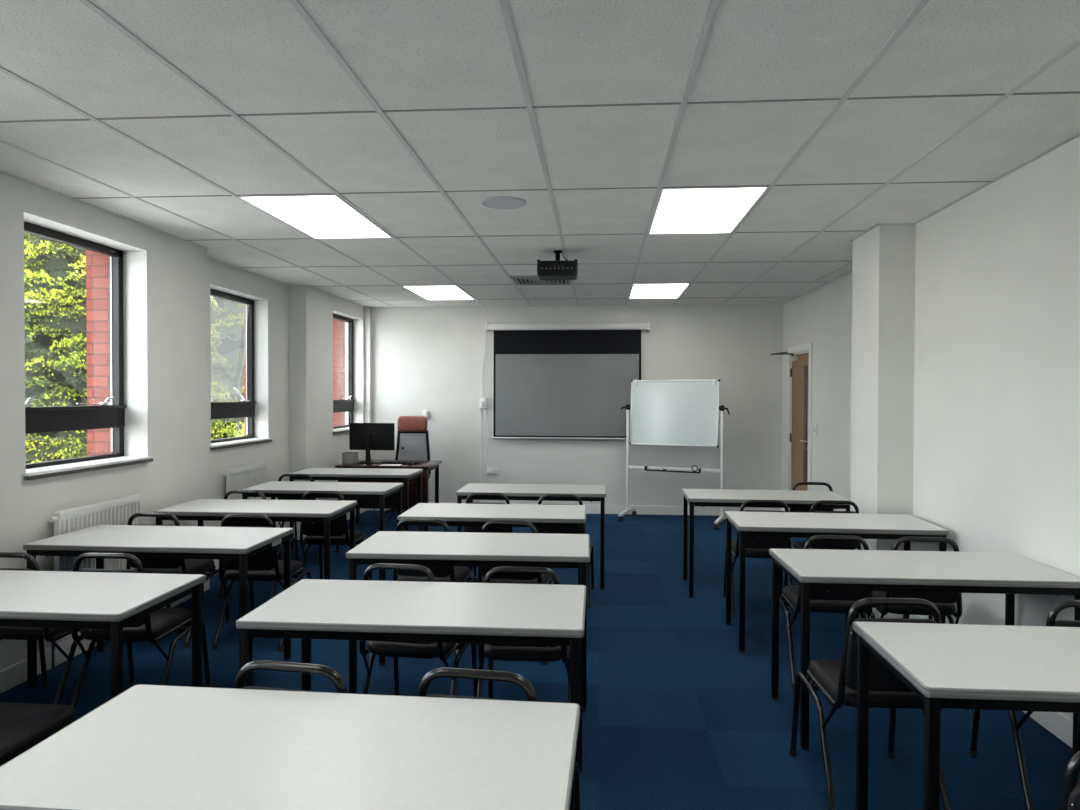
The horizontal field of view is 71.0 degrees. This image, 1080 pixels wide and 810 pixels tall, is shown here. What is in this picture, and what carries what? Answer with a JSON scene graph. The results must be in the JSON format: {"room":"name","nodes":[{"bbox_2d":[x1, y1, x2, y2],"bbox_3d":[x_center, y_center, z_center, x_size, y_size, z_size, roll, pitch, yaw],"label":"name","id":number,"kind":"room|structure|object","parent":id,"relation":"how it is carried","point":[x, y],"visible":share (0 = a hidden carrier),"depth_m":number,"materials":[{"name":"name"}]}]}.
{"room":"classroom","nodes":[
{"label":"classroom","id":0,"kind":"room"},
{"bbox_2d":[0,173,363,669],"bbox_3d":[-2.944,0.126,3.882,0.360,2.736,12.470,0,1,5],"label":"wall","id":1,"kind":"structure","parent":0,"point":[168,280],"depth_m":5.38,"materials":[{"name":"paint"}]},
{"bbox_2d":[24,221,152,479],"bbox_3d":[-2.803,-0.322,4.566,0.257,1.429,1.170,0,1,5],"label":"window","id":2,"kind":"structure","parent":1,"relation":"in","point":[111,415],"depth_m":4.81,"materials":[{"name":"black"}]},
{"bbox_2d":[48,494,140,670],"bbox_3d":[-2.678,1.027,4.563,0.070,0.875,0.798,0,1,5],"label":"radiator","id":3,"kind":"object","parent":1,"relation":"attached to","point":[118,511],"visible":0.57,"depth_m":4.49,"materials":[{"name":"white metal"}]},
{"bbox_2d":[0,508,366,693],"bbox_3d":[-2.861,1.418,3.811,0.206,0.115,12.304,0,1,5],"label":"baseboard","id":4,"kind":"structure","parent":1,"relation":"attached to","point":[11,676],"depth_m":4.19,"materials":[{"name":"white paint"}]},
{"bbox_2d":[210,289,271,449],"bbox_3d":[-2.825,-0.327,6.890,0.288,1.389,1.136,0,1,5],"label":"window","id":5,"kind":"structure","parent":1,"relation":"in","point":[246,407],"depth_m":7.22,"materials":[{"name":"glass"},{"name":"dark grey painted metal"},{"name":"white painted sill"}]},
{"bbox_2d":[224,462,266,499],"bbox_3d":[-2.685,0.992,6.881,0.070,0.875,0.778,0,1,5],"label":"radiator","id":6,"kind":"object","parent":1,"relation":"attached to","point":[239,478],"visible":0.45,"depth_m":6.82,"materials":[{"name":"white metal"}]},
{"bbox_2d":[333,314,354,433],"bbox_3d":[-2.416,-0.389,9.236,0.222,1.424,1.188,0,1,5],"label":"window","id":7,"kind":"structure","parent":1,"relation":"in","point":[347,405],"depth_m":9.75,"materials":[{"name":"black"}]},
{"bbox_2d":[86,250,344,455],"bbox_3d":[-3.096,-0.378,3.962,0.200,4.300,12.620,0,1,5],"label":"wall","id":8,"kind":"structure","parent":0,"point":[97,264],"depth_m":5.17,"materials":[{"name":"red brick"}]},
{"bbox_2d":[0,0,1079,306],"bbox_3d":[-0.115,-1.305,3.561,6.200,0.250,12.720,0,1,5],"label":"ceiling","id":9,"kind":"structure","parent":0,"point":[253,56],"depth_m":3.12,"materials":[{"name":"tile"}]},
{"bbox_2d":[237,194,392,238],"bbox_3d":[-1.395,-1.199,4.885,0.580,0.006,1.180,0,1,5],"label":"recessed light","id":10,"kind":"object","parent":9,"relation":"in","point":[322,216],"visible":1,"depth_m":4.78,"materials":[{"name":"white plastic"}]},
{"bbox_2d":[402,285,474,299],"bbox_3d":[-1.110,-1.253,8.473,0.580,0.006,1.180,0,1,5],"label":"recessed light","id":11,"kind":"object","parent":9,"relation":"in","point":[439,292],"visible":1,"depth_m":8.41,"materials":[{"name":"white plastic"}]},
{"bbox_2d":[481,196,525,208],"bbox_3d":[-0.212,-1.188,4.449,0.266,0.012,0.266,0,1,5],"label":"ceiling speaker","id":12,"kind":"object","parent":9,"relation":"attached to","point":[497,202],"visible":1,"depth_m":4.42,"materials":[{"name":"grey plastic"}]},
{"bbox_2d":[484,198,523,207],"bbox_3d":[-0.212,-1.187,4.449,0.238,0.010,0.238,0,1,5],"label":"grille","id":13,"kind":"object","parent":12,"relation":"attached to","point":[488,202],"depth_m":4.42,"materials":[{"name":"grey"}]},
{"bbox_2d":[509,275,570,284],"bbox_3d":[0.015,-1.229,7.485,0.572,0.019,0.572,0,1,5],"label":"ceiling vent","id":14,"kind":"object","parent":9,"relation":"in","point":[518,280],"visible":0.77,"depth_m":7.52,"materials":[{"name":"grey metal"}]},
{"bbox_2d":[0,0,1079,306],"bbox_3d":[-0.294,-1.181,3.577,5.424,0.008,12.320,0,1,5],"label":"ceiling grid","id":15,"kind":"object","parent":9,"relation":"attached to","point":[504,5],"depth_m":3.19,"materials":[{"name":"grey metal"}]},
{"bbox_2d":[0,91,1079,300],"bbox_3d":[-0.193,-1.181,3.586,5.540,0.008,10.812,0,1,5],"label":"ceiling grid","id":16,"kind":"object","parent":9,"relation":"attached to","point":[1075,92],"depth_m":3.99,"materials":[{"name":"grey metal"}]},
{"bbox_2d":[537,250,577,279],"bbox_3d":[0.141,-1.109,5.980,0.315,0.213,0.273,0,1,5],"label":"projector","id":17,"kind":"object","parent":9,"relation":"hanging from","point":[558,269],"visible":1,"depth_m":5.86,"materials":[{"name":"black plastic"}]},
{"bbox_2d":[628,283,689,298],"bbox_3d":[1.282,-1.244,8.284,0.580,0.006,1.180,0,1,5],"label":"recessed light","id":18,"kind":"object","parent":9,"relation":"in","point":[669,290],"visible":1,"depth_m":8.20,"materials":[{"name":"white plastic"}]},
{"bbox_2d":[648,186,769,233],"bbox_3d":[0.998,-1.190,4.696,0.580,0.006,1.180,0,1,5],"label":"recessed light","id":19,"kind":"object","parent":9,"relation":"in","point":[699,210],"visible":1,"depth_m":4.57,"materials":[{"name":"white plastic"}]},
{"bbox_2d":[0,510,1079,809],"bbox_3d":[-0.122,1.546,3.604,6.200,0.120,12.720,0,1,5],"label":"floor","id":20,"kind":"structure","parent":0,"point":[676,717],"depth_m":3.93,"materials":[{"name":"blue carpet"}]},
{"bbox_2d":[0,702,76,765],"bbox_3d":[-1.793,1.094,2.493,0.439,0.822,0.553,0,1,5],"label":"chair","id":21,"kind":"object","parent":20,"relation":"on","point":[23,726],"visible":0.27,"depth_m":2.49,"materials":[{"name":"black plastic"}]},
{"bbox_2d":[0,552,80,703],"bbox_3d":[-2.411,1.074,3.686,0.439,0.822,0.553,0,1,5],"label":"chair","id":22,"kind":"object","parent":20,"relation":"on","point":[51,635],"visible":0.34,"depth_m":3.47,"materials":[{"name":"black"}]},
{"bbox_2d":[0,570,205,699],"bbox_3d":[-2.062,1.112,3.024,1.200,0.755,0.600,0,1,5],"label":"table","id":23,"kind":"object","parent":20,"relation":"on","point":[110,601],"visible":0.81,"depth_m":2.94,"materials":[{"name":"grey laminate"}]},
{"bbox_2d":[70,553,211,708],"bbox_3d":[-1.940,1.076,3.674,0.439,0.822,0.553,0,1,4],"label":"chair","id":24,"kind":"object","parent":20,"relation":"on","point":[163,622],"visible":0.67,"depth_m":3.52,"materials":[{"name":"black"}]},
{"bbox_2d":[23,525,292,688],"bbox_3d":[-2.053,1.095,4.157,1.200,0.755,0.600,0,1,5],"label":"table","id":25,"kind":"object","parent":20,"relation":"on","point":[141,541],"visible":0.92,"depth_m":3.94,"materials":[{"name":"grey laminate"}]},
{"bbox_2d":[123,513,229,647],"bbox_3d":[-2.316,1.057,4.822,0.439,0.822,0.553,0,1,5],"label":"chair","id":26,"kind":"object","parent":20,"relation":"on","point":[150,565],"visible":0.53,"depth_m":4.59,"materials":[{"name":"black metal"}]},
{"bbox_2d":[153,499,356,601],"bbox_3d":[-1.950,1.078,5.272,1.200,0.755,0.600,0,1,4],"label":"table","id":27,"kind":"object","parent":20,"relation":"on","point":[200,510],"visible":0.55,"depth_m":5.09,"materials":[{"name":"grey laminate"}]},
{"bbox_2d":[216,490,298,598],"bbox_3d":[-2.177,1.042,5.879,0.439,0.822,0.553,0,1,5],"label":"chair","id":28,"kind":"object","parent":20,"relation":"on","point":[228,523],"visible":0.25,"depth_m":5.62,"materials":[{"name":"black metal"}]},
{"bbox_2d":[212,514,310,650],"bbox_3d":[-1.733,1.060,4.776,0.439,0.822,0.553,0,1,5],"label":"chair","id":29,"kind":"object","parent":20,"relation":"on","point":[265,566],"visible":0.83,"depth_m":4.55,"materials":[{"name":"black"}]},
{"bbox_2d":[0,684,579,809],"bbox_3d":[-0.525,1.136,1.689,1.200,0.755,0.600,0,1,6],"label":"table","id":30,"kind":"object","parent":20,"relation":"on","point":[147,747],"visible":1,"depth_m":1.64,"materials":[{"name":"grey laminate"}]},
{"bbox_2d":[234,660,347,692],"bbox_3d":[-0.629,1.100,2.290,0.439,0.822,0.553,0,1,11],"label":"chair","id":31,"kind":"object","parent":20,"relation":"on","point":[333,675],"visible":0.1,"depth_m":2.03,"materials":[{"name":"black metal"}]},
{"bbox_2d":[276,474,338,564],"bbox_3d":[-2.175,1.024,7.047,0.439,0.822,0.553,0,1,5],"label":"chair","id":32,"kind":"object","parent":20,"relation":"on","point":[283,475],"visible":0.17,"depth_m":6.79,"materials":[{"name":"black metal"}]},
{"bbox_2d":[241,481,403,530],"bbox_3d":[-1.816,1.062,6.390,1.200,0.755,0.600,0,1,5],"label":"table","id":33,"kind":"object","parent":20,"relation":"on","point":[273,489],"visible":0.52,"depth_m":6.18,"materials":[{"name":"grey laminate"}]},
{"bbox_2d":[299,491,372,580],"bbox_3d":[-1.591,1.044,5.868,0.439,0.822,0.553,0,1,5],"label":"chair","id":34,"kind":"object","parent":20,"relation":"on","point":[314,532],"visible":0.63,"depth_m":5.62,"materials":[{"name":"black"}]},
{"bbox_2d":[289,468,422,550],"bbox_3d":[-1.835,1.043,7.610,1.200,0.755,0.600,0,1,5],"label":"table","id":35,"kind":"object","parent":20,"relation":"on","point":[354,474],"visible":0.62,"depth_m":7.37,"materials":[{"name":"grey laminate"}]},
{"bbox_2d":[335,460,441,530],"bbox_3d":[-1.704,1.033,8.628,1.040,0.745,0.720,0,1,5],"label":"desk","id":36,"kind":"object","parent":20,"relation":"on","point":[390,502],"visible":0.52,"depth_m":8.31,"materials":[{"name":"brown wood"}]},
{"bbox_2d":[349,423,394,463],"bbox_3d":[-1.925,0.433,8.618,0.530,0.455,0.206,0,1,8],"label":"computer monitor","id":37,"kind":"object","parent":36,"relation":"on","point":[362,436],"visible":1,"depth_m":8.62,"materials":[{"name":"black plastic"}]},
{"bbox_2d":[374,509,394,523],"bbox_3d":[-1.792,1.086,8.756,0.312,0.566,0.091,0,1,8],"label":"power cable","id":38,"kind":"object","parent":36,"relation":"hanging from","point":[374,509],"visible":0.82,"depth_m":8.73,"materials":[{"name":"black rubber"}]},
{"bbox_2d":[379,464,401,465],"bbox_3d":[-1.648,0.663,8.362,0.220,0.002,0.180,0,1,1],"label":"paper sheet","id":39,"kind":"object","parent":36,"relation":"on","point":[382,464],"visible":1,"depth_m":8.29,"materials":[{"name":"white paper"}]},
{"bbox_2d":[381,461,420,463],"bbox_3d":[-1.570,0.650,8.531,0.420,0.024,0.140,0,1,5],"label":"keyboard","id":40,"kind":"object","parent":36,"relation":"on","point":[383,462],"visible":0.95,"depth_m":8.48,"materials":[{"name":"black plastic"}]},
{"bbox_2d":[384,416,430,518],"bbox_3d":[-1.639,0.769,9.329,0.621,1.252,0.593,0,1,7],"label":"office chair","id":41,"kind":"object","parent":20,"relation":"on","point":[412,435],"visible":0.43,"depth_m":9.55,"materials":[{"name":"fabric"}]},
{"bbox_2d":[236,579,585,785],"bbox_3d":[-0.431,1.118,2.860,1.200,0.755,0.600,0,1,4],"label":"table","id":42,"kind":"object","parent":20,"relation":"on","point":[549,615],"visible":0.84,"depth_m":2.70,"materials":[{"name":"grey laminate"}]},
{"bbox_2d":[359,563,477,696],"bbox_3d":[-0.556,1.083,3.467,0.439,0.822,0.553,0,1,11],"label":"chair","id":43,"kind":"object","parent":20,"relation":"on","point":[425,650],"visible":0.4,"depth_m":3.26,"materials":[{"name":"black"}]},
{"bbox_2d":[386,518,477,659],"bbox_3d":[-0.639,1.065,4.628,0.439,0.822,0.553,0,1,10],"label":"chair","id":44,"kind":"object","parent":20,"relation":"on","point":[441,573],"visible":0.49,"depth_m":4.39,"materials":[{"name":"black"}]},
{"bbox_2d":[346,531,589,710],"bbox_3d":[-0.341,1.102,3.981,1.200,0.755,0.600,0,1,4],"label":"table","id":45,"kind":"object","parent":20,"relation":"on","point":[468,549],"visible":0.81,"depth_m":3.75,"materials":[{"name":"grey laminate"}]},
{"bbox_2d":[463,493,512,582],"bbox_3d":[-0.351,1.048,5.784,0.440,0.822,0.553,0,1,8],"label":"chair","id":46,"kind":"object","parent":20,"relation":"on","point":[466,528],"visible":0.14,"depth_m":5.52,"materials":[{"name":"black metal"}]},
{"bbox_2d":[397,503,585,584],"bbox_3d":[-0.294,1.085,5.086,1.200,0.755,0.600,0,1,4],"label":"table","id":47,"kind":"object","parent":20,"relation":"on","point":[452,514],"visible":0.58,"depth_m":4.90,"materials":[{"name":"grey laminate"}]},
{"bbox_2d":[417,667,579,809],"bbox_3d":[-0.122,1.102,2.239,0.439,0.822,0.553,0,1,11],"label":"chair","id":48,"kind":"object","parent":20,"relation":"on","point":[476,674],"visible":0.16,"depth_m":1.98,"materials":[{"name":"black metal"}]},
{"bbox_2d":[471,520,554,664],"bbox_3d":[-0.141,1.067,4.574,0.439,0.822,0.553,0,1,9],"label":"chair","id":49,"kind":"object","parent":20,"relation":"on","point":[503,577],"visible":0.34,"depth_m":4.33,"materials":[{"name":"black"}]},
{"bbox_2d":[476,566,569,702],"bbox_3d":[-0.056,1.085,3.424,0.439,0.822,0.553,0,1,5],"label":"chair","id":50,"kind":"object","parent":20,"relation":"on","point":[504,652],"visible":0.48,"depth_m":3.20,"materials":[{"name":"black"}]},
{"bbox_2d":[455,483,606,588],"bbox_3d":[-0.054,1.068,6.275,1.200,0.755,0.600,0,1,5],"label":"table","id":51,"kind":"object","parent":20,"relation":"on","point":[590,493],"visible":0.88,"depth_m":6.03,"materials":[{"name":"grey laminate"}]},
{"bbox_2d":[536,494,594,607],"bbox_3d":[0.178,1.051,5.712,0.440,0.822,0.553,0,1,8],"label":"chair","id":52,"kind":"object","parent":20,"relation":"on","point":[590,567],"visible":0.29,"depth_m":5.46,"materials":[{"name":"black metal"}]},
{"bbox_2d":[618,379,729,529],"bbox_3d":[1.601,0.550,9.055,1.339,1.714,0.560,1,1,26],"label":"whiteboard","id":53,"kind":"object","parent":20,"relation":"on","point":[663,412],"visible":0.98,"depth_m":9.03,"materials":[{"name":"white plastic"}]},
{"bbox_2d":[646,469,697,472],"bbox_3d":[1.579,0.789,9.019,0.660,0.015,0.066,1,1,26],"label":"tray","id":54,"kind":"object","parent":53,"relation":"on","point":[670,470],"depth_m":8.99,"materials":[{"name":"white plastic"}]},
{"bbox_2d":[723,500,796,618],"bbox_3d":[1.574,1.058,5.451,0.440,0.822,0.553,0,1,8],"label":"chair","id":55,"kind":"object","parent":20,"relation":"on","point":[755,547],"visible":0.43,"depth_m":5.21,"materials":[{"name":"black"}]},
{"bbox_2d":[682,489,849,597],"bbox_3d":[1.741,1.078,5.928,1.200,0.755,0.600,0,1,6],"label":"table","id":56,"kind":"object","parent":20,"relation":"on","point":[694,497],"visible":0.69,"depth_m":5.71,"materials":[{"name":"grey laminate"}]},
{"bbox_2d":[784,482,833,579],"bbox_3d":[2.280,1.044,6.509,0.439,0.822,0.553,0,1,7],"label":"chair","id":57,"kind":"object","parent":20,"relation":"on","point":[803,510],"visible":0.12,"depth_m":6.25,"materials":[{"name":"black metal"}]},
{"bbox_2d":[779,535,871,690],"bbox_3d":[1.550,1.078,4.150,0.439,0.822,0.553,0,1,6],"label":"chair","id":58,"kind":"object","parent":20,"relation":"on","point":[831,601],"visible":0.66,"depth_m":3.93,"materials":[{"name":"black"}]},
{"bbox_2d":[784,500,866,617],"bbox_3d":[2.037,1.060,5.435,0.439,0.822,0.553,0,1,5],"label":"chair","id":59,"kind":"object","parent":20,"relation":"on","point":[818,544],"visible":0.23,"depth_m":5.18,"materials":[{"name":"black metal"}]},
{"bbox_2d":[724,511,949,652],"bbox_3d":[1.801,1.096,4.729,1.200,0.755,0.600,0,1,6],"label":"table","id":60,"kind":"object","parent":20,"relation":"on","point":[755,524],"visible":0.78,"depth_m":4.53,"materials":[{"name":"grey laminate"}]},
{"bbox_2d":[789,598,950,809],"bbox_3d":[1.274,1.095,2.953,0.439,0.822,0.553,0,1,3],"label":"chair","id":61,"kind":"object","parent":20,"relation":"on","point":[836,679],"visible":0.7,"depth_m":2.73,"materials":[{"name":"black"}]},
{"bbox_2d":[855,537,961,623],"bbox_3d":[1.997,1.080,4.109,0.440,0.822,0.553,0,1,8],"label":"chair","id":62,"kind":"object","parent":20,"relation":"on","point":[944,601],"visible":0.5,"depth_m":3.87,"materials":[{"name":"black metal"}]},
{"bbox_2d":[769,549,1079,754],"bbox_3d":[1.741,1.114,3.521,1.200,0.755,0.600,0,1,4],"label":"table","id":63,"kind":"object","parent":20,"relation":"on","point":[1009,574],"visible":0.8,"depth_m":3.33,"materials":[{"name":"grey laminate"}]},
{"bbox_2d":[853,621,1079,809],"bbox_3d":[1.654,1.133,2.282,1.200,0.755,0.600,0,1,5],"label":"table","id":64,"kind":"object","parent":20,"relation":"on","point":[967,667],"visible":1,"depth_m":2.23,"materials":[{"name":"grey laminate"}]},
{"bbox_2d":[969,600,1079,809],"bbox_3d":[2.005,1.098,2.920,0.439,0.822,0.553,0,1,9],"label":"chair","id":65,"kind":"object","parent":20,"relation":"on","point":[1051,619],"visible":0.26,"depth_m":2.79,"materials":[{"name":"black metal"}]},
{"bbox_2d":[1058,751,1079,809],"bbox_3d":[1.291,1.112,1.813,0.440,0.822,0.553,0,1,8],"label":"chair","id":66,"kind":"object","parent":20,"relation":"on","point":[1069,799],"visible":1,"depth_m":1.57,"materials":[{"name":"black"}]},
{"bbox_2d":[372,305,782,505],"bbox_3d":[0.376,0.045,9.823,6.200,2.736,0.200,0,1,5],"label":"wall","id":67,"kind":"structure","parent":0,"point":[430,359],"depth_m":9.70,"materials":[{"name":"paint"}]},
{"bbox_2d":[364,307,371,459],"bbox_3d":[-2.249,-0.005,9.892,0.075,2.551,0.075,0,1,5],"label":"trim","id":68,"kind":"structure","parent":67,"relation":"attached to","point":[367,310],"depth_m":9.85,"materials":[{"name":"white paint"}]},
{"bbox_2d":[423,411,428,419],"bbox_3d":[-1.490,0.133,9.855,0.080,0.120,0.033,0,1,5],"label":"wall sensor","id":69,"kind":"object","parent":67,"relation":"attached to","point":[425,413],"visible":0.75,"depth_m":9.84,"materials":[{"name":"white plastic"}]},
{"bbox_2d":[480,409,480,501],"bbox_3d":[-0.772,0.719,9.817,0.014,1.342,0.012,0,1,5],"label":"cable trunking","id":70,"kind":"object","parent":67,"relation":"attached to","point":[480,409],"visible":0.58,"depth_m":9.81,"materials":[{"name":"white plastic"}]},
{"bbox_2d":[480,398,485,408],"bbox_3d":[-0.738,-0.024,9.787,0.084,0.140,0.045,0,1,5],"label":"switch","id":71,"kind":"object","parent":67,"relation":"attached to","point":[482,400],"visible":1,"depth_m":9.77,"materials":[{"name":"white plastic"}]},
{"bbox_2d":[484,409,488,469],"bbox_3d":[-0.694,0.446,9.797,0.074,0.796,0.017,0,1,5],"label":"cable","id":72,"kind":"object","parent":71,"relation":"hanging from","point":[484,409],"visible":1,"depth_m":9.80,"materials":[{"name":"white plastic"}]},
{"bbox_2d":[487,467,497,473],"bbox_3d":[-0.618,0.854,9.790,0.150,0.086,0.045,0,1,5],"label":"wall socket","id":73,"kind":"object","parent":67,"relation":"attached to","point":[491,470],"visible":1,"depth_m":9.80,"materials":[{"name":"white plastic"}]},
{"bbox_2d":[485,321,649,439],"bbox_3d":[0.344,-0.308,9.662,2.088,1.497,0.105,0,1,5],"label":"projection screen","id":74,"kind":"object","parent":67,"relation":"attached to","point":[552,380],"visible":0.92,"depth_m":9.66,"materials":[{"name":"grey fabric"}]},
{"bbox_2d":[481,330,485,388],"bbox_3d":[-0.728,-0.538,9.788,0.067,0.884,0.023,1,1,25],"label":"cable","id":75,"kind":"object","parent":74,"relation":"hanging from","point":[485,330],"visible":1,"depth_m":9.79,"materials":[{"name":"white plastic"}]},
{"bbox_2d":[367,502,780,515],"bbox_3d":[0.379,1.337,9.733,5.350,0.115,0.016,0,1,5],"label":"baseboard","id":76,"kind":"structure","parent":67,"relation":"attached to","point":[590,509],"depth_m":9.63,"materials":[{"name":"white paint"}]},
{"bbox_2d":[782,136,1079,720],"bbox_3d":[2.494,0.148,3.376,0.760,2.736,12.320,0,1,5],"label":"wall","id":77,"kind":"structure","parent":0,"point":[946,361],"depth_m":4.27,"materials":[{"name":"paint"}]},
{"bbox_2d":[0,133,1079,306],"bbox_3d":[-0.195,-1.181,3.569,5.540,0.007,12.320,0,1,5],"label":"trim","id":78,"kind":"structure","parent":77,"relation":"attached to","point":[1078,134],"depth_m":4.80,"materials":[{"name":"grey"}]},
{"bbox_2d":[770,342,812,510],"bbox_3d":[2.962,0.364,8.700,0.444,2.105,1.020,0,1,5],"label":"door","id":79,"kind":"structure","parent":77,"relation":"in","point":[799,357],"depth_m":8.74,"materials":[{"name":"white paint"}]},
{"bbox_2d":[814,425,816,434],"bbox_3d":[2.924,0.267,8.035,0.015,0.110,0.086,0,1,5],"label":"light switch","id":80,"kind":"object","parent":77,"relation":"attached to","point":[815,426],"visible":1,"depth_m":8.02,"materials":[{"name":"white plastic"}]},
{"bbox_2d":[781,508,1072,748],"bbox_3d":[2.327,1.438,3.401,0.466,0.115,12.304,0,1,5],"label":"baseboard","id":81,"kind":"structure","parent":77,"relation":"attached to","point":[1058,724],"depth_m":3.43,"materials":[{"name":"white paint"}]},
{"label":"outside","id":82,"kind":"structure","parent":0,"visible":0},
{"bbox_3d":[-30.817,1.629,12.496,56.600,0.120,100.000,0,1,5],"label":"ground","id":83,"kind":"structure","parent":82,"visible":0},
{"bbox_2d":[24,234,39,283],"bbox_3d":[-9.358,-2.178,13.643,4.341,7.581,4.533,1,1,45],"label":"tree","id":84,"kind":"object","parent":83,"relation":"on","point":[27,234],"visible":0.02,"depth_m":12.91,"materials":[{"name":"green plant"}]},
{"bbox_2d":[24,232,243,463],"bbox_3d":[-6.510,-1.650,11.166,4.299,6.614,4.036,1,1,41],"label":"tree","id":85,"kind":"object","parent":83,"relation":"on","point":[55,290],"visible":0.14,"depth_m":10.06,"materials":[{"name":"green plant"}]},
{"bbox_2d":[210,295,243,439],"bbox_3d":[-5.723,-1.284,15.086,3.876,5.769,4.263,0,1,-22],"label":"tree","id":86,"kind":"object","parent":83,"relation":"on","point":[229,325],"visible":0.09,"depth_m":14.12,"materials":[{"name":"green plant"}]},
{"bbox_2d":[233,428,243,436],"bbox_3d":[-4.636,1.003,12.011,1.196,1.347,1.735,0,1,7],"label":"shrub","id":87,"kind":"object","parent":83,"relation":"on","point":[242,433],"visible":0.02,"depth_m":11.95,"materials":[{"name":"green plant"}]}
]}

